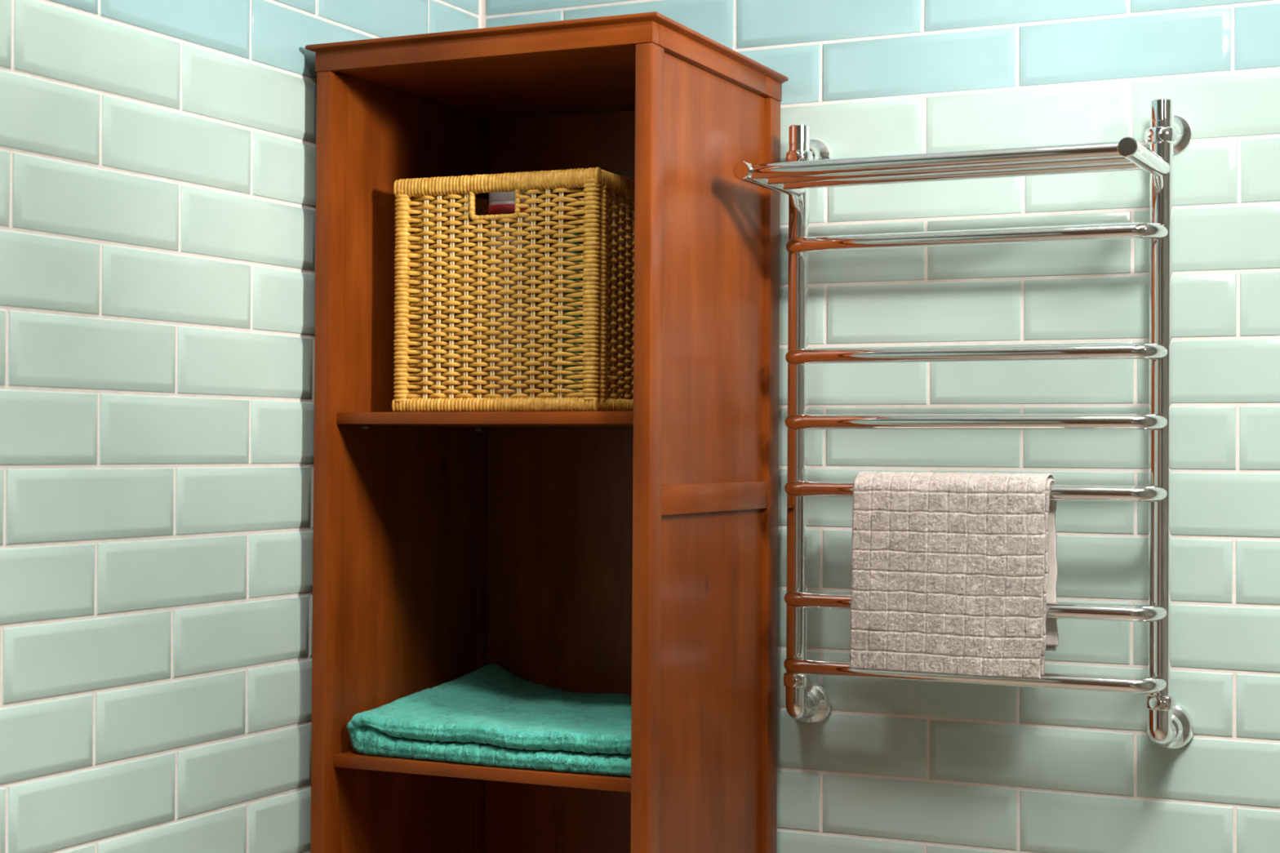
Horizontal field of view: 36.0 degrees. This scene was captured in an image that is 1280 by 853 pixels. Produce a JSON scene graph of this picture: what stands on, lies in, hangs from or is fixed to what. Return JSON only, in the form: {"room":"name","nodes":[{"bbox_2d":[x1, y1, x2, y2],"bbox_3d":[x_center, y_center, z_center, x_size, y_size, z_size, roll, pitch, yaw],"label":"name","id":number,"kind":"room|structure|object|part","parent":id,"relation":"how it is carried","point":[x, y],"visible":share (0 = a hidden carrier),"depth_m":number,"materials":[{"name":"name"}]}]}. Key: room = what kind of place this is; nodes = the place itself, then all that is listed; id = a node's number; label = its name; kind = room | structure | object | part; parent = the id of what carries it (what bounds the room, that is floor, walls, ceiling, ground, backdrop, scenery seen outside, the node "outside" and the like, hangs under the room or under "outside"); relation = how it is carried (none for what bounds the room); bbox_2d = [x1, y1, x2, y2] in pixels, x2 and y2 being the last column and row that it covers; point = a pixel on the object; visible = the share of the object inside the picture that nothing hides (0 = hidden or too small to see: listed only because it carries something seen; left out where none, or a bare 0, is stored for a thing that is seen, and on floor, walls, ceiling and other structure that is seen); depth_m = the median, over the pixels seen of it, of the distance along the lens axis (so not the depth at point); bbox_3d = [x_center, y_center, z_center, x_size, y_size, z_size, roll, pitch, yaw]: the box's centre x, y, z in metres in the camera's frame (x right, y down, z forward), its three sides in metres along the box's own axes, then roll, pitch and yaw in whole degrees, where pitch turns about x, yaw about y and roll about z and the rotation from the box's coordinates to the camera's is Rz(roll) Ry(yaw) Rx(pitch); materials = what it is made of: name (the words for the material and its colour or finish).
{"room":"bathroom","nodes":[
{"label":"bathroom","id":0,"kind":"room"},
{"bbox_2d":[0,0,481,852],"bbox_3d":[-1.051,-0.040,1.568,0.125,2.500,3.420,0,-1,26],"label":"wall","id":1,"kind":"structure","parent":0,"point":[157,157],"depth_m":2.39,"materials":[{"name":"tile"}]},
{"bbox_2d":[480,0,1279,852],"bbox_3d":[0.874,-0.015,2.599,2.690,2.500,0.125,0,-1,26],"label":"wall","id":2,"kind":"structure","parent":0,"point":[893,766],"depth_m":2.68,"materials":[{"name":"tile"}]},
{"bbox_2d":[733,98,1194,750],"bbox_3d":[0.417,0.001,2.598,0.569,0.851,0.276,0,-1,26],"label":"towel rack","id":3,"kind":"object","parent":2,"relation":"attached to","point":[808,164],"visible":1,"depth_m":2.56,"materials":[{"name":"silver metal"}]},
{"bbox_3d":[0.177,-0.336,2.679,0.025,0.025,0.204,0,-1,26],"label":"shelf arm","id":4,"kind":"part","parent":3,"relation":"part of","materials":[{"name":"silver metal"}]},
{"bbox_3d":[0.223,-0.003,2.773,0.029,0.770,0.029,0,-1,26],"label":"post","id":5,"kind":"part","parent":3,"relation":"part of","materials":[{"name":"silver metal"}]},
{"bbox_2d":[848,471,1058,679],"bbox_3d":[0.417,0.195,2.624,0.277,0.271,0.054,0,-1,26],"label":"hand towel","id":6,"kind":"object","parent":3,"relation":"hanging from","point":[953,573],"visible":1,"depth_m":2.60,"materials":[{"name":"beige fabric"}]},
{"bbox_3d":[0.630,-0.336,2.460,0.025,0.025,0.204,0,-1,26],"label":"shelf arm","id":7,"kind":"part","parent":3,"relation":"part of","materials":[{"name":"silver metal"}]},
{"bbox_3d":[0.676,-0.002,2.553,0.029,0.770,0.029,0,-1,26],"label":"post","id":8,"kind":"part","parent":3,"relation":"part of","materials":[{"name":"silver metal"}]},
{"bbox_3d":[0.122,1.262,1.047,2.690,0.100,3.540,0,-1,26],"label":"floor","id":9,"kind":"structure","parent":0,"visible":0},
{"bbox_2d":[305,11,788,852],"bbox_3d":[-0.123,0.360,2.731,0.517,1.739,0.463,0,-1,25],"label":"tall cabinet","id":10,"kind":"object","parent":9,"relation":"on","point":[635,553],"visible":0.94,"depth_m":2.72,"materials":[{"name":"brown wood"}]},
{"bbox_3d":[-0.341,-0.487,2.825,0.021,0.026,0.368,0,-1,25],"label":"rail","id":11,"kind":"part","parent":10,"relation":"part of","materials":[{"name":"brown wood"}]},
{"bbox_3d":[-0.333,0.328,2.834,0.016,1.604,0.372,0,-1,25],"label":"panel","id":12,"kind":"part","parent":10,"relation":"part of","materials":[{"name":"brown wood"}]},
{"bbox_2d":[333,750,631,792],"bbox_3d":[-0.120,0.452,2.737,0.450,0.016,0.418,0,-1,25],"label":"shelf","id":13,"kind":"object","parent":10,"relation":"attached to","point":[346,762],"depth_m":2.55,"materials":[{"name":"brown wood"}]},
{"bbox_2d":[336,411,633,428],"bbox_3d":[-0.117,-0.008,2.743,0.450,0.016,0.418,0,-1,25],"label":"shelf","id":14,"kind":"object","parent":10,"relation":"attached to","point":[344,420],"depth_m":2.58,"materials":[{"name":"brown wood"}]},
{"bbox_3d":[-0.206,-0.489,2.549,0.497,0.026,0.021,0,-1,25],"label":"rail","id":15,"kind":"part","parent":10,"relation":"part of","materials":[{"name":"brown wood"}]},
{"bbox_3d":[-0.113,-0.480,2.751,0.459,0.010,0.428,0,-1,25],"label":"panel","id":16,"kind":"part","parent":10,"relation":"part of","materials":[{"name":"brown wood"}]},
{"bbox_2d":[346,663,631,777],"bbox_3d":[-0.123,0.400,2.728,0.436,0.087,0.398,0,-1,25],"label":"folded towel","id":17,"kind":"object","parent":10,"relation":"on","point":[490,716],"visible":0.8,"depth_m":2.61,"materials":[{"name":"teal fabric"}]},
{"bbox_2d":[391,167,635,412],"bbox_3d":[-0.128,-0.177,2.782,0.312,0.321,0.336,0,-1,25],"label":"wicker basket","id":18,"kind":"object","parent":10,"relation":"on","point":[607,387],"visible":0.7,"depth_m":2.64,"materials":[{"name":"wicker"}]},
{"bbox_3d":[-0.326,-0.178,2.698,0.023,0.292,0.017,0,-1,25],"label":"corner post","id":19,"kind":"part","parent":18,"relation":"part of","materials":[{"name":"wicker"}]},
{"bbox_3d":[-0.322,-0.178,2.718,0.012,0.292,0.014,0,-1,25],"label":"corner post","id":20,"kind":"part","parent":18,"relation":"part of","materials":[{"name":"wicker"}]},
{"bbox_3d":[-0.194,-0.297,2.639,0.078,0.041,0.010,0,-1,25],"label":"handle trim","id":21,"kind":"part","parent":18,"relation":"part of","materials":[{"name":"wicker"}]},
{"bbox_2d":[487,190,537,395],"bbox_3d":[-0.177,-0.181,2.713,0.067,0.301,0.067,0,-1,25],"label":"bottle","id":22,"kind":"object","parent":18,"relation":"in","point":[500,202],"visible":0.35,"depth_m":2.69,"materials":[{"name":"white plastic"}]},
{"bbox_2d":[552,232,584,397],"bbox_3d":[-0.092,-0.145,2.628,0.048,0.228,0.048,0,-1,25],"label":"bottle","id":23,"kind":"object","parent":18,"relation":"in","point":[564,238],"visible":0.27,"depth_m":2.61,"materials":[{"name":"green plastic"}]},
{"bbox_3d":[-0.064,-0.178,2.577,0.023,0.292,0.017,0,-1,25],"label":"corner post","id":24,"kind":"part","parent":18,"relation":"part of","materials":[{"name":"wicker"}]},
{"bbox_3d":[-0.051,-0.178,2.593,0.012,0.292,0.014,0,-1,25],"label":"corner post","id":25,"kind":"part","parent":18,"relation":"part of","materials":[{"name":"wicker"}]},
{"bbox_3d":[-0.117,-0.504,2.741,0.517,0.009,0.463,0,-1,25],"label":"cornice","id":26,"kind":"part","parent":10,"relation":"part of","materials":[{"name":"brown wood"}]},
{"bbox_3d":[-0.030,0.336,2.932,0.459,1.614,0.008,0,-1,25],"label":"panel","id":27,"kind":"part","parent":10,"relation":"part of","materials":[{"name":"brown wood"}]},
{"bbox_3d":[0.092,-0.487,2.626,0.021,0.026,0.368,0,-1,25],"label":"rail","id":28,"kind":"part","parent":10,"relation":"part of","materials":[{"name":"brown wood"}]},
{"bbox_3d":[0.090,0.328,2.638,0.013,1.604,0.374,0,-1,25],"label":"panel","id":29,"kind":"part","parent":10,"relation":"part of","materials":[{"name":"brown wood"}]},
{"bbox_3d":[0.096,0.095,2.639,0.019,0.038,0.374,0,-1,25],"label":"rail","id":30,"kind":"part","parent":10,"relation":"part of","materials":[{"name":"brown wood"}]}
]}

